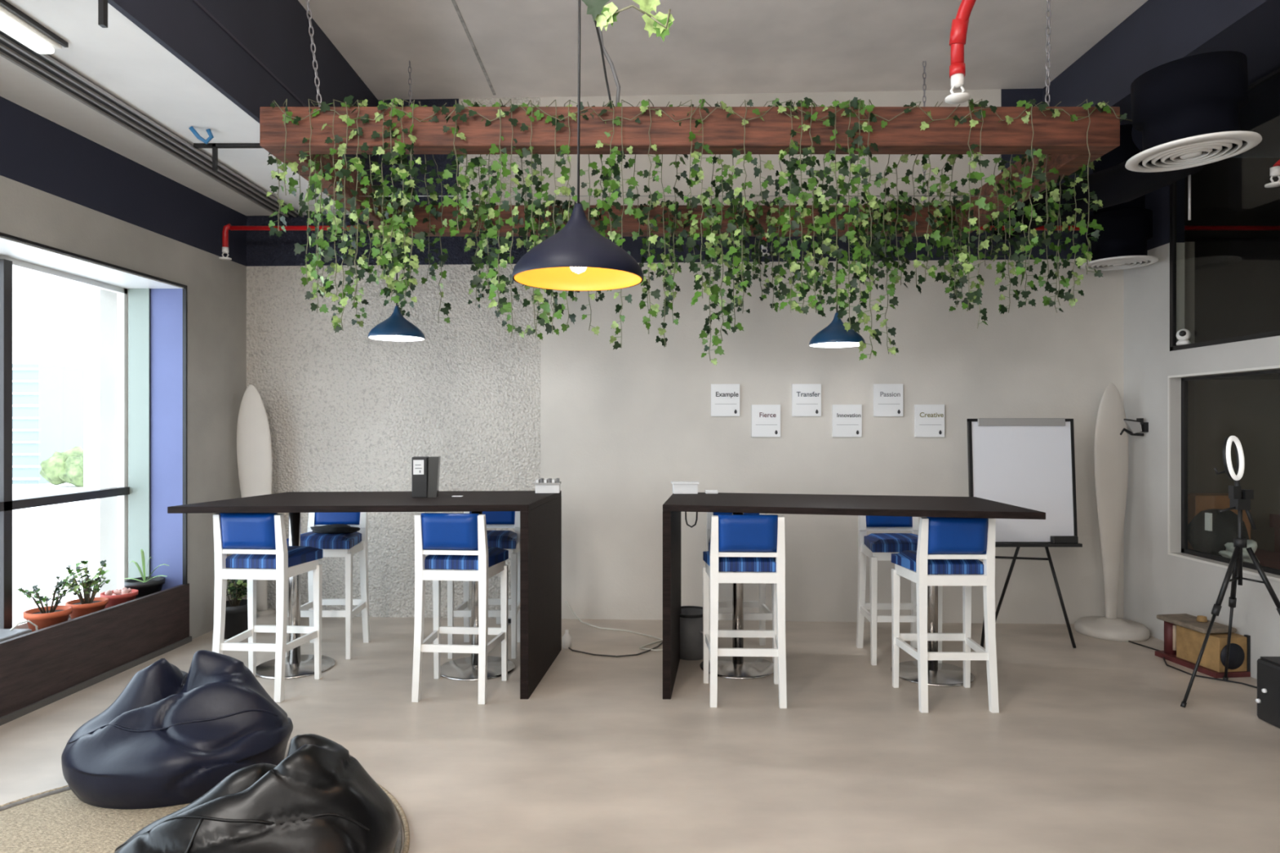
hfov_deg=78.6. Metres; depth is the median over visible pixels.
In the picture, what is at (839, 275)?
strand
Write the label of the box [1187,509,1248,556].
black holdall
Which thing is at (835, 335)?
pendant lamp
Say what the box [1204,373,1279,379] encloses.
trim
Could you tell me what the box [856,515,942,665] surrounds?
bar stool
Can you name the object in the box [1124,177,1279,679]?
wall
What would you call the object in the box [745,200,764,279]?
strand
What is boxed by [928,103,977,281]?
strand
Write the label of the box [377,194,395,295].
strand
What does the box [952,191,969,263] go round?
strand
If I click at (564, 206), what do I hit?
strand
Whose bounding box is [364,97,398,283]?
strand
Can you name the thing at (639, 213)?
strand
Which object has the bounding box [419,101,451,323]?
strand
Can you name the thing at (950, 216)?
strand
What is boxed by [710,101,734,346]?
strand
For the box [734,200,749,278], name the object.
strand
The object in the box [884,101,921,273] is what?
strand
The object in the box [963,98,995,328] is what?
strand
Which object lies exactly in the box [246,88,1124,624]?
wall
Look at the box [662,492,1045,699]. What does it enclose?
bar table
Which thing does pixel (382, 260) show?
strand
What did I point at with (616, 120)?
strand
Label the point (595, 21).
power cable
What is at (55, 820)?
round rug
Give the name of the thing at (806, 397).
card
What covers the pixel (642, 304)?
strand
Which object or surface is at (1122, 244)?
round vent
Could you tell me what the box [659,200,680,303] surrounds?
strand
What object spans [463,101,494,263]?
strand
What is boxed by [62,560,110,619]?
potted plant
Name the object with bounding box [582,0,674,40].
strand
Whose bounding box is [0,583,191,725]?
planter box
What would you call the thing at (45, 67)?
air vent
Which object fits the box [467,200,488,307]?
strand
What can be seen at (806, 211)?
strand
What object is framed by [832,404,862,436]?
card
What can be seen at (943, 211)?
strand
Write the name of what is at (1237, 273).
wall
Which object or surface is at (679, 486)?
carton
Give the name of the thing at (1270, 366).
trim
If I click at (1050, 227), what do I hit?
strand
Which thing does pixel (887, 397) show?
card
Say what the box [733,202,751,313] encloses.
strand
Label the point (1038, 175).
strand
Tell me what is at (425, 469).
holder
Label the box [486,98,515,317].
strand
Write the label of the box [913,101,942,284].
strand
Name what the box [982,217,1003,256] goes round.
strand
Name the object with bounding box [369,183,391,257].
strand
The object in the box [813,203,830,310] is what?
strand
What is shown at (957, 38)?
sprinkler
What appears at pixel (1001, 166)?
strand
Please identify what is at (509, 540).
bar stool
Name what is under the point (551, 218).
strand
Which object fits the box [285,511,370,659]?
bar stool
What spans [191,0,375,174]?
trim
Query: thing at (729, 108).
strand
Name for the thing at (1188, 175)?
rod
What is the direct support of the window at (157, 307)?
in the wall at (61, 188)
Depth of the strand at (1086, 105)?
3.72 m
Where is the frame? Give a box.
[259,0,1119,236]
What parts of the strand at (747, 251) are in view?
stem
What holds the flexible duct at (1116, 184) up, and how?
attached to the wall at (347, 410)
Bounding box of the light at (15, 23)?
[0,0,68,53]
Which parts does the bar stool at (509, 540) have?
leg, leg, rail, seat, seat frame, leg, leg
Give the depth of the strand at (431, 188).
3.93 m
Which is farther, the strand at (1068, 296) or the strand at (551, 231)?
the strand at (1068, 296)
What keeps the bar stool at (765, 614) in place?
on the floor
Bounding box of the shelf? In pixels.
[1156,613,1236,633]
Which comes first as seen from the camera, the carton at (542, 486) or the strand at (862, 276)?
the strand at (862, 276)
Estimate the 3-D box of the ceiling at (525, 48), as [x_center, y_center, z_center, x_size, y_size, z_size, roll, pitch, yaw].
[1.900,-2.645,1.300,12.200,0.150,11.000,0,0,0]
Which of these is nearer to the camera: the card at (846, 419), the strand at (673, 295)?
the strand at (673, 295)
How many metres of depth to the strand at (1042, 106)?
3.74 m
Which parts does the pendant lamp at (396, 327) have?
lamp shade, cord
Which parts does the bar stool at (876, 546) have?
leg, leg, seat frame, rail, seat, leg, leg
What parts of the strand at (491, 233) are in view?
stem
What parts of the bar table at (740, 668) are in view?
panel, post, post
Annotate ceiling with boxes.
[0,0,350,215]
[297,0,1147,99]
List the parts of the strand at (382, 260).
stem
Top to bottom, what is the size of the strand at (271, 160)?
0.606 m
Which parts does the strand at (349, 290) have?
stem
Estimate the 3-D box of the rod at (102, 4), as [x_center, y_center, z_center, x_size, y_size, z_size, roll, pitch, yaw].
[-2.507,-1.590,2.950,0.985,0.160,0.024,0,0,0]
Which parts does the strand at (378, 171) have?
stem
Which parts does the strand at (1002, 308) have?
stem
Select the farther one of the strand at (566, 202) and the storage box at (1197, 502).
the storage box at (1197, 502)
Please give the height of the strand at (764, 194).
0.468 m
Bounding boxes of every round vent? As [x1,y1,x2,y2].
[1080,208,1159,271]
[1124,50,1262,172]
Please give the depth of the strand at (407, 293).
5.41 m
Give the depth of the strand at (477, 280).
3.95 m
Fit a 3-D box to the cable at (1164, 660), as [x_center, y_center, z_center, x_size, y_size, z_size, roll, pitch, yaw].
[3.418,1.494,4.768,0.225,0.009,1.334,0,0,-9]
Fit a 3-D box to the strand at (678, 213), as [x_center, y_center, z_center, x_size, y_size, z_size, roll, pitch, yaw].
[0.236,-1.329,5.418,0.120,0.505,0.141,0,0,43]
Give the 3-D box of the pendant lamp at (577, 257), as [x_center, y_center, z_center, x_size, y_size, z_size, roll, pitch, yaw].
[-0.201,-1.524,2.550,0.428,2.092,0.428,0,0,0]
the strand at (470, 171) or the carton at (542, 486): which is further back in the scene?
the carton at (542, 486)
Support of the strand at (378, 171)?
hanging from the frame
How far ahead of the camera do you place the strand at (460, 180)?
3.73 m
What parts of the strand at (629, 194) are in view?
stem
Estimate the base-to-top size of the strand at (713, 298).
1.241 m
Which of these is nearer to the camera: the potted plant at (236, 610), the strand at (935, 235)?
the strand at (935, 235)
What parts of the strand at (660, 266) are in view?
stem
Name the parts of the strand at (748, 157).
stem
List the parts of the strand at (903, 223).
stem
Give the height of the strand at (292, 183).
0.458 m
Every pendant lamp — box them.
[368,190,425,341]
[511,0,644,291]
[808,194,865,347]
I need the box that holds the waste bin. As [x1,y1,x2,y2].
[680,605,702,660]
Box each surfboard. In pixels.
[236,384,275,625]
[1074,382,1150,642]
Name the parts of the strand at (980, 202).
stem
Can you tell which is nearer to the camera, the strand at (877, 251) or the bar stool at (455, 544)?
the bar stool at (455, 544)
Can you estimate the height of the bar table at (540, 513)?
1.070 m
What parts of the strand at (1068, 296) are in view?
stem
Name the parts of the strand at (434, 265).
stem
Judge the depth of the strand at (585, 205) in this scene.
3.95 m
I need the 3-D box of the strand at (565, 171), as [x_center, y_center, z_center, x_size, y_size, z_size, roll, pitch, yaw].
[-0.356,-1.007,3.751,0.143,1.110,0.119,0,0,39]
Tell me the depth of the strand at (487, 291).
5.40 m
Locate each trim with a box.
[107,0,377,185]
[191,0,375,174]
[451,0,495,94]
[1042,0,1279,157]
[1168,364,1279,581]
[1184,241,1194,343]
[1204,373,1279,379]
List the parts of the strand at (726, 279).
stem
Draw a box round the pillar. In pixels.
[83,284,99,598]
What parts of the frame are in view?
chain, chain, chain, chain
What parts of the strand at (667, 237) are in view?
stem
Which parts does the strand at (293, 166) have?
stem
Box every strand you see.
[266,151,294,237]
[270,100,368,124]
[272,101,303,217]
[277,98,298,197]
[293,98,321,287]
[300,154,330,281]
[304,101,332,313]
[308,184,331,299]
[320,99,364,306]
[329,94,363,333]
[337,209,351,241]
[342,98,369,308]
[346,102,446,126]
[347,215,368,327]
[358,101,382,214]
[358,170,379,284]
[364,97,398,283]
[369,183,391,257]
[376,98,408,306]
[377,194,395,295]
[388,99,422,307]
[395,204,413,317]
[397,99,426,293]
[413,101,437,216]
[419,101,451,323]
[421,200,439,284]
[440,102,540,126]
[441,99,467,236]
[450,99,479,226]
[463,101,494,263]
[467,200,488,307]
[471,101,504,291]
[477,200,496,294]
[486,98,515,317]
[494,98,524,338]
[509,101,538,248]
[520,99,549,335]
[524,101,551,340]
[525,102,621,125]
[527,198,545,239]
[540,201,557,311]
[541,99,569,334]
[551,200,567,226]
[552,200,572,232]
[554,99,584,332]
[566,200,581,302]
[579,101,599,336]
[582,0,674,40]
[589,204,608,301]
[590,101,613,217]
[595,99,625,241]
[607,99,639,349]
[617,100,709,125]
[623,101,648,239]
[634,98,662,333]
[637,200,657,311]
[649,101,675,346]
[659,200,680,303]
[661,101,688,324]
[665,200,683,270]
[676,99,704,205]
[682,201,702,260]
[684,98,715,305]
[698,101,724,365]
[702,100,799,125]
[705,199,723,306]
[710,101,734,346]
[717,101,746,333]
[725,99,760,306]
[727,202,746,271]
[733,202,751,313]
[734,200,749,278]
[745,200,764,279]
[749,97,779,202]
[751,199,769,300]
[764,101,795,285]
[764,199,781,311]
[767,99,804,313]
[777,102,877,127]
[785,97,817,314]
[795,97,827,316]
[810,99,862,288]
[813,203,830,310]
[820,99,857,311]
[829,97,863,333]
[846,98,873,309]
[852,99,882,360]
[861,199,875,279]
[863,197,886,275]
[863,199,884,289]
[869,104,959,129]
[873,101,912,355]
[878,200,897,248]
[880,198,896,279]
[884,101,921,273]
[892,200,912,287]
[893,196,912,262]
[904,101,942,293]
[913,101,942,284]
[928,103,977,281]
[928,199,946,250]
[937,101,981,297]
[940,200,954,251]
[946,196,968,311]
[947,209,968,300]
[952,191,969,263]
[954,102,1054,126]
[957,97,986,311]
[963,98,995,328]
[976,221,992,269]
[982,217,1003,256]
[988,101,1048,244]
[992,159,1017,285]
[995,100,1029,314]
[1010,101,1061,308]
[1014,98,1046,275]
[1033,101,1093,288]
[1033,154,1059,246]
[1037,101,1132,121]
[1042,101,1109,312]
[1045,173,1072,307]
[1061,168,1088,307]
[1075,98,1093,177]
[1075,157,1104,277]
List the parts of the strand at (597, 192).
stem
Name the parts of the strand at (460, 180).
stem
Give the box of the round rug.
[0,782,409,852]
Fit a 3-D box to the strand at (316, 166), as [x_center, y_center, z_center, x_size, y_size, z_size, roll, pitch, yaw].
[-1.716,-1.160,4.038,0.232,0.831,0.108,0,0,0]
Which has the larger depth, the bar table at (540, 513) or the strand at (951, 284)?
the strand at (951, 284)
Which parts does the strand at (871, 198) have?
stem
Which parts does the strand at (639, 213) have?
stem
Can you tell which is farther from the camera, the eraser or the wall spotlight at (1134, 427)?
the wall spotlight at (1134, 427)
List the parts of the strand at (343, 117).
stem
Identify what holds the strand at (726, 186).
hanging from the frame
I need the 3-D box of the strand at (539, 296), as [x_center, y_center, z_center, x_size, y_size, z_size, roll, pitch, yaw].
[-0.523,-1.002,3.755,0.128,1.139,0.177,0,0,-40]
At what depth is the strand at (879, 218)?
5.40 m
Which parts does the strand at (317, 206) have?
stem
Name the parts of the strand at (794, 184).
stem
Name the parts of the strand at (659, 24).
stem, stem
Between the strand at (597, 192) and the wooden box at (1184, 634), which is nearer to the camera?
the strand at (597, 192)
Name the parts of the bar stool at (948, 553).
leg, leg, seat, seat frame, rail, leg, leg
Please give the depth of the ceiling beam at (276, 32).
4.19 m
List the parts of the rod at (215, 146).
drop rod, rod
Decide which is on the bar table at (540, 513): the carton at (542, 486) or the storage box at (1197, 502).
the carton at (542, 486)
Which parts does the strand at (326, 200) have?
stem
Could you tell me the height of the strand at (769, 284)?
0.795 m
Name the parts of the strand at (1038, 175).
stem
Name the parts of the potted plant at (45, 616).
stem, pot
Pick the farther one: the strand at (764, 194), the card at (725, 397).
the card at (725, 397)
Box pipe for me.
[218,223,1279,260]
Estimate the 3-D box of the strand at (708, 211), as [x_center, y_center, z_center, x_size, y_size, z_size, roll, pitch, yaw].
[0.287,-1.073,3.758,0.154,0.998,0.166,0,0,0]
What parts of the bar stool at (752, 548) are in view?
leg, leg, seat, seat frame, rail, leg, leg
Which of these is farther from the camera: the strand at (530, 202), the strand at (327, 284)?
the strand at (530, 202)
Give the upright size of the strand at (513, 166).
1.147 m
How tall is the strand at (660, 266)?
1.181 m
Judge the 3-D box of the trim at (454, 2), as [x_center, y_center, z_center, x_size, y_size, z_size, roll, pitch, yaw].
[-1.125,-2.572,1.025,0.020,0.016,10.050,0,0,0]
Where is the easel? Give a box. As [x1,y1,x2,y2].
[966,417,1082,648]
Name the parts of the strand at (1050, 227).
stem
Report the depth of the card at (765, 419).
6.01 m
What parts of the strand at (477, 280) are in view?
stem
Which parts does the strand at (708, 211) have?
stem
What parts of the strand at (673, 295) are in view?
stem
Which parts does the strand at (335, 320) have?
stem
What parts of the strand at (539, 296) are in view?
stem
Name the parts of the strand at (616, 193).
stem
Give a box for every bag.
[61,649,293,809]
[114,733,399,852]
[310,524,359,533]
[1218,539,1259,563]
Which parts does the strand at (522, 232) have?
stem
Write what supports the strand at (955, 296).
hanging from the frame
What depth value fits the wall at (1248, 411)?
6.02 m
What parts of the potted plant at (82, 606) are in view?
stem, pot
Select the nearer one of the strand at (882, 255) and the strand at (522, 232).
the strand at (522, 232)
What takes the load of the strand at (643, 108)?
attached to the frame
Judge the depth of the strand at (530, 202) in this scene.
5.41 m
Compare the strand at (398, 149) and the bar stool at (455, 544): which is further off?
the bar stool at (455, 544)
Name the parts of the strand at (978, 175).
stem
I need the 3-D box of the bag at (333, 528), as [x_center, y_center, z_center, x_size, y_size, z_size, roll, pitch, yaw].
[-2.028,0.682,5.201,0.320,0.063,0.170,0,0,0]
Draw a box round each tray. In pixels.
[0,620,38,641]
[995,542,1082,546]
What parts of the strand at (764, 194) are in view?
stem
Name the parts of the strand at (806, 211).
stem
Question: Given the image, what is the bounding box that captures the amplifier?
[1255,656,1279,728]
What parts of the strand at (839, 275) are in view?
stem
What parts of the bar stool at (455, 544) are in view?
leg, leg, rail, seat frame, seat, leg, leg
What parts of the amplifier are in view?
knob, knob, lid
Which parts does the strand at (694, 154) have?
stem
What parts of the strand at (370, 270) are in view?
stem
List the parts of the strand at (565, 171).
stem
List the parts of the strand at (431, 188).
stem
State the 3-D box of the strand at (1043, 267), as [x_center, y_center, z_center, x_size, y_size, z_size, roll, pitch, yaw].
[2.213,-1.167,4.048,0.131,0.811,0.537,0,0,0]
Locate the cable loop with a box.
[684,511,697,527]
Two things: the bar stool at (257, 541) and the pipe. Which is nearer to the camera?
the bar stool at (257, 541)
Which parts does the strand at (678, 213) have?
stem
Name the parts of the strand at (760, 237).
stem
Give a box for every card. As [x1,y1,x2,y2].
[711,383,739,416]
[751,404,780,436]
[791,383,821,416]
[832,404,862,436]
[873,383,902,416]
[914,404,944,436]
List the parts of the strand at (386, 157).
stem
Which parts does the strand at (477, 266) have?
stem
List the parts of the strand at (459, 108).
stem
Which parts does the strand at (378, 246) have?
stem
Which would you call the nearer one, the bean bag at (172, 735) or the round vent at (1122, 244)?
the bean bag at (172, 735)
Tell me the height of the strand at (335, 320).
1.137 m
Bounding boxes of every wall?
[0,96,246,639]
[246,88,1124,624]
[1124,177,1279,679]
[1184,157,1279,342]
[1187,379,1279,551]
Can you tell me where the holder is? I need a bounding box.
[412,456,440,497]
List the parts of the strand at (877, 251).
stem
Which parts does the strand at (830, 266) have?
stem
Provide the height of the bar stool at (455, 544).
1.027 m
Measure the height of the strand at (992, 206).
0.582 m
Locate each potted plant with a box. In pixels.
[17,575,75,631]
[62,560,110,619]
[124,548,168,599]
[223,579,248,639]
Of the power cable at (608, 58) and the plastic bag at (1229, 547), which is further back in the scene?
the plastic bag at (1229, 547)
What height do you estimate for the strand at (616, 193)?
0.688 m
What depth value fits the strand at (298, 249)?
3.74 m
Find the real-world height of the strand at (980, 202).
1.036 m
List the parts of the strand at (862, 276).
stem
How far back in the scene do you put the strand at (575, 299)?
5.40 m
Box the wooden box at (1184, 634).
[1155,613,1250,678]
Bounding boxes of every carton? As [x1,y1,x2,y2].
[533,478,561,493]
[671,480,698,493]
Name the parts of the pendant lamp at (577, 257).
lamp shade, bulb, cord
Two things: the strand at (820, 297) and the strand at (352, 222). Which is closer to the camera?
the strand at (352, 222)
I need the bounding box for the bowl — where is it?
[99,586,138,608]
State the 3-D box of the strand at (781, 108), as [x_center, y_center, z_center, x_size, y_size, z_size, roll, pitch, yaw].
[0.893,-1.483,3.722,0.482,0.124,0.075,0,0,0]
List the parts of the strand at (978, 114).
stem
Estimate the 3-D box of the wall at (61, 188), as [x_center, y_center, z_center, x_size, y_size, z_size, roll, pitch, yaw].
[-3.434,-0.535,1.075,0.632,4.070,10.350,0,0,0]
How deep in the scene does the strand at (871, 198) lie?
3.73 m
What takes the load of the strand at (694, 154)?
hanging from the frame
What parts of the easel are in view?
leg, leg, frame, leg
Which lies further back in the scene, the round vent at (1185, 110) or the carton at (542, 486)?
the carton at (542, 486)
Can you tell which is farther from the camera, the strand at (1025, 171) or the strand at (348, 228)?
the strand at (348, 228)
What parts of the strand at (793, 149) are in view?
stem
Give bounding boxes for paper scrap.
[705,489,718,493]
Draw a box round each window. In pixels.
[0,231,187,629]
[1169,67,1279,351]
[1181,368,1279,575]
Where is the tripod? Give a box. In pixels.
[1180,435,1279,707]
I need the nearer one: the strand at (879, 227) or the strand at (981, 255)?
the strand at (879, 227)
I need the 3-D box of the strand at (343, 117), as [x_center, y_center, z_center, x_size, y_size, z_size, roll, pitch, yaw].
[-1.538,-1.496,3.743,0.491,0.130,0.107,0,0,-5]
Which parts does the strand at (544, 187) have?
stem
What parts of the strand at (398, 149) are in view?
stem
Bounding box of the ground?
[12,482,83,624]
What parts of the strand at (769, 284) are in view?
stem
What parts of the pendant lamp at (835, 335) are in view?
lamp shade, cord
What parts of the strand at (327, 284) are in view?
stem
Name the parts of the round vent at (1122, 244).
ring blade, ring blade, ring blade, ring blade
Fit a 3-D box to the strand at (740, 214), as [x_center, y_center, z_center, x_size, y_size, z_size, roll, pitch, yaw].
[0.680,-1.318,5.428,0.127,0.522,0.149,0,0,33]
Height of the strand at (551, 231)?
1.128 m
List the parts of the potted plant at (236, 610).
pot, stem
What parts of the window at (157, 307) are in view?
frame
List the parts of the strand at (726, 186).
stem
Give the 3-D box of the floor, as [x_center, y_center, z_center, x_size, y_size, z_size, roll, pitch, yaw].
[1.900,1.560,1.300,12.200,0.120,11.000,0,0,0]
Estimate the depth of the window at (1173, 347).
5.37 m
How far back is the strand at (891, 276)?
5.40 m
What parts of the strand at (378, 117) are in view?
stem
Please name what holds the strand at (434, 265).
hanging from the frame
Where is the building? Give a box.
[12,364,83,484]
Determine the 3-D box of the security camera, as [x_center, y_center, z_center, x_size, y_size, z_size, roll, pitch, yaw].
[3.654,-0.604,5.258,0.086,0.107,0.089,0,0,0]
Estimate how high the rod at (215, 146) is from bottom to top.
0.160 m
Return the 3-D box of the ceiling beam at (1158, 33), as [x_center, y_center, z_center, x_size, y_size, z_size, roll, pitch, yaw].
[5.530,-2.324,1.000,4.940,0.488,10.200,0,0,0]
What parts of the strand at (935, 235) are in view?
stem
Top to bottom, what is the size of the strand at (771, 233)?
0.827 m
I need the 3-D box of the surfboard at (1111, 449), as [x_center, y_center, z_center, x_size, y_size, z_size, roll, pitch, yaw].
[3.420,0.591,5.675,0.472,1.818,0.472,0,0,0]
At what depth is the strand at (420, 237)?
3.72 m
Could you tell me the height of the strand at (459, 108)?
0.110 m
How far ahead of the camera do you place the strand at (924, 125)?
3.75 m
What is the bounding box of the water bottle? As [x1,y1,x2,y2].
[562,629,571,648]
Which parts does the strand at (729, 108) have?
stem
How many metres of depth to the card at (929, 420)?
5.96 m
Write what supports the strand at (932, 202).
attached to the frame
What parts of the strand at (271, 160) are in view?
stem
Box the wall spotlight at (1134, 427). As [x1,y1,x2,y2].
[1120,417,1148,435]
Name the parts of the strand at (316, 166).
stem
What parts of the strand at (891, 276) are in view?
stem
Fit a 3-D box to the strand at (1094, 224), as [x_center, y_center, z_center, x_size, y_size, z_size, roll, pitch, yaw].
[2.330,-1.178,4.078,0.160,0.808,0.113,0,0,-20]
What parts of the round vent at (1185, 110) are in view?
ring blade, ring blade, ring blade, ring blade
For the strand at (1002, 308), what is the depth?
3.97 m
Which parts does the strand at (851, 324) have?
stem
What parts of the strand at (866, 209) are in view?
stem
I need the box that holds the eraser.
[1050,536,1078,543]
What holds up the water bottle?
on the floor
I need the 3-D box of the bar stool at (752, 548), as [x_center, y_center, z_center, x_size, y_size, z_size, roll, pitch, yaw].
[0.585,0.988,4.381,0.450,1.027,0.438,0,0,2]
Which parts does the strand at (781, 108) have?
stem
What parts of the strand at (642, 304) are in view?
stem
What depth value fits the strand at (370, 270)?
4.83 m
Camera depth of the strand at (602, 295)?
5.41 m
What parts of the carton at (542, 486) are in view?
lid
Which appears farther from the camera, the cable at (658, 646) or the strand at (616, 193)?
the cable at (658, 646)
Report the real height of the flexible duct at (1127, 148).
0.590 m
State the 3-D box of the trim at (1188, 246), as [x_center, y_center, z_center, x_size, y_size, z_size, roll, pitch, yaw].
[3.850,-0.900,5.560,0.100,0.800,0.120,0,0,0]
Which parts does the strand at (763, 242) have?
stem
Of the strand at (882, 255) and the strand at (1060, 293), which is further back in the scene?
the strand at (882, 255)
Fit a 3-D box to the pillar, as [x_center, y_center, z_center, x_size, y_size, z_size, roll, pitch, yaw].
[-5.320,-1.500,8.150,0.600,12.000,0.500,0,0,0]
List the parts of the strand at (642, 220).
stem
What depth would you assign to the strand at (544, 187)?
4.06 m
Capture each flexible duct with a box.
[991,126,1206,239]
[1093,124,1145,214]
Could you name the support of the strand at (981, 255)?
attached to the frame
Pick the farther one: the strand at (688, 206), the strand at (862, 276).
the strand at (688, 206)
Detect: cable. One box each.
[564,600,662,651]
[568,641,662,657]
[594,20,611,102]
[597,26,620,106]
[1128,640,1257,688]
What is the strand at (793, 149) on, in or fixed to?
hanging from the frame
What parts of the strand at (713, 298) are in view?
stem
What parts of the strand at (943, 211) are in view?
stem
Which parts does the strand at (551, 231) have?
stem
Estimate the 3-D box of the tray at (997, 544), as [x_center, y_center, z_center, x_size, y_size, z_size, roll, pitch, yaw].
[2.630,0.806,5.318,0.724,0.025,0.057,0,0,0]
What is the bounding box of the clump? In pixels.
[39,446,83,487]
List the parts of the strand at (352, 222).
stem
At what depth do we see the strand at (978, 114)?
3.74 m
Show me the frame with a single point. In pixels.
(1060, 137)
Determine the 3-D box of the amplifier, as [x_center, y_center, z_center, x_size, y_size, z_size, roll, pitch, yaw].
[3.372,1.339,3.790,0.456,0.322,0.460,0,0,0]
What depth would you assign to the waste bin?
5.01 m
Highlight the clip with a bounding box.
[189,126,213,144]
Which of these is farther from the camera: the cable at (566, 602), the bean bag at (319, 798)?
the cable at (566, 602)
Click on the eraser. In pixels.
(1054, 540)
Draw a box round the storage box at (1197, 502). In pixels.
[1187,493,1250,550]
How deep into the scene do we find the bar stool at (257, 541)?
4.31 m
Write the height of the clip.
0.084 m
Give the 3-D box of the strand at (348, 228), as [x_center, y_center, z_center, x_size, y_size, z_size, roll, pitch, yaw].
[-1.820,-1.375,4.946,0.173,0.408,0.110,0,0,-24]
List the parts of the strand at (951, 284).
stem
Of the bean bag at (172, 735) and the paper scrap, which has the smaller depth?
the bean bag at (172, 735)
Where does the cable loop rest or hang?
hanging from the bar table at (740, 668)
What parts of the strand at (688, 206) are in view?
stem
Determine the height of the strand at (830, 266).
0.846 m
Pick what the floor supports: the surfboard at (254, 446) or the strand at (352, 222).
the surfboard at (254, 446)
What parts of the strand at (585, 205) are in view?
stem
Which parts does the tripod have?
leg, phone arm, leg, leg, leg, leg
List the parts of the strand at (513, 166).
stem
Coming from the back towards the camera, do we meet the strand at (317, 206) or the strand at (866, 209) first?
the strand at (866, 209)
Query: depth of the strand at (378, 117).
3.74 m
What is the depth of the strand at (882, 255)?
5.41 m
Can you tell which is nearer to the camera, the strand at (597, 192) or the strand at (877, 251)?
the strand at (597, 192)
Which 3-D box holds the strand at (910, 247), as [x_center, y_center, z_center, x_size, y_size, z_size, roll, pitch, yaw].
[1.448,-1.140,4.018,0.130,0.882,0.463,0,0,10]
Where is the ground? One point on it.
(46, 540)
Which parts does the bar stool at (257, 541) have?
leg, rail, leg, seat frame, seat, leg, leg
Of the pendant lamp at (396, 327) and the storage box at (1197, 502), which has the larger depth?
the storage box at (1197, 502)
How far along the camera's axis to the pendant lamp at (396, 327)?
4.67 m
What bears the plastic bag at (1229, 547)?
on the table at (1266, 558)
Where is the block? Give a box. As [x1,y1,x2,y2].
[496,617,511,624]
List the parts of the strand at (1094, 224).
stem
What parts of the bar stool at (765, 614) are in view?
leg, leg, leg, leg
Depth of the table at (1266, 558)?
5.44 m
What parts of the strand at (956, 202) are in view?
stem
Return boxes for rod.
[97,0,107,27]
[193,142,263,171]
[1187,174,1191,220]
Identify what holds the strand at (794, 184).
hanging from the frame
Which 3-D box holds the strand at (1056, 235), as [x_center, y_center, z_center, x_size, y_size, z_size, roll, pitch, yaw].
[2.284,-1.095,4.038,0.154,0.958,0.508,0,0,-7]
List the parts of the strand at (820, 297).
stem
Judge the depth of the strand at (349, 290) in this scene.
3.73 m
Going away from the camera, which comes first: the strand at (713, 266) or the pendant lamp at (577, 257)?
the pendant lamp at (577, 257)
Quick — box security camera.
[1176,328,1191,345]
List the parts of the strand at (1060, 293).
stem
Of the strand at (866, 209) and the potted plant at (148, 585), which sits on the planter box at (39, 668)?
the potted plant at (148, 585)
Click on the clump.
(67, 466)
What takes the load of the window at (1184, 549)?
in the wall at (1157, 582)
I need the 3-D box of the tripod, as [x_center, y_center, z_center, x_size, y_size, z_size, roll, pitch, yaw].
[3.251,0.778,4.325,0.722,1.455,0.593,0,0,0]
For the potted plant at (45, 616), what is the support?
on the planter box at (39, 668)
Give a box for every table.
[167,490,561,699]
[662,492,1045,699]
[1254,548,1279,569]
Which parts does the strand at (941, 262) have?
stem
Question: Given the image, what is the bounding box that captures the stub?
[1264,159,1279,187]
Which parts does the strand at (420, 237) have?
stem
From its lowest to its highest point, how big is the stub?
0.849 m
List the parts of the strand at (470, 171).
stem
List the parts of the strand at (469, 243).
stem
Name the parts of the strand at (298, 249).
stem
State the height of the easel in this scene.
1.563 m
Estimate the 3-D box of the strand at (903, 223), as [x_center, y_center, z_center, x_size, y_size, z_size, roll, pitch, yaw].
[1.816,-1.262,5.415,0.134,0.625,0.150,0,0,31]
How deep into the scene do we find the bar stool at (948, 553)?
4.13 m
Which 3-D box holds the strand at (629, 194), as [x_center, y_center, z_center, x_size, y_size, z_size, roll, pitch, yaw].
[-0.081,-0.967,3.763,0.156,1.200,0.156,0,0,0]
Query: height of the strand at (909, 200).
0.470 m
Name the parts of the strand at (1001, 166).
stem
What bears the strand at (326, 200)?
attached to the frame
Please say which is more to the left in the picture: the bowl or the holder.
the bowl
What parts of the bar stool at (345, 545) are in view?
leg, leg, seat, rail, seat frame, leg, leg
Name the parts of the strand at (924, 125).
stem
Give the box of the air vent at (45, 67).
[0,30,303,217]
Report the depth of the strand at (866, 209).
5.41 m
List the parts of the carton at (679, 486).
lid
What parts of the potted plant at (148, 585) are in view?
pot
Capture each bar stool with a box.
[212,512,323,702]
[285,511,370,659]
[411,512,508,704]
[447,511,519,658]
[702,514,786,708]
[706,511,773,662]
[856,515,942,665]
[891,516,999,712]
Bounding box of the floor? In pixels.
[0,617,1279,852]
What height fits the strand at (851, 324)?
1.126 m
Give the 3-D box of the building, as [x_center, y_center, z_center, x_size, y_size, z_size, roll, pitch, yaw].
[-54.200,-0.200,65.440,14.800,9.400,9.120,0,0,0]
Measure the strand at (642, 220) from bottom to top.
0.569 m
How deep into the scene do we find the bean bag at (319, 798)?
2.41 m
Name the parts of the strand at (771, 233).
stem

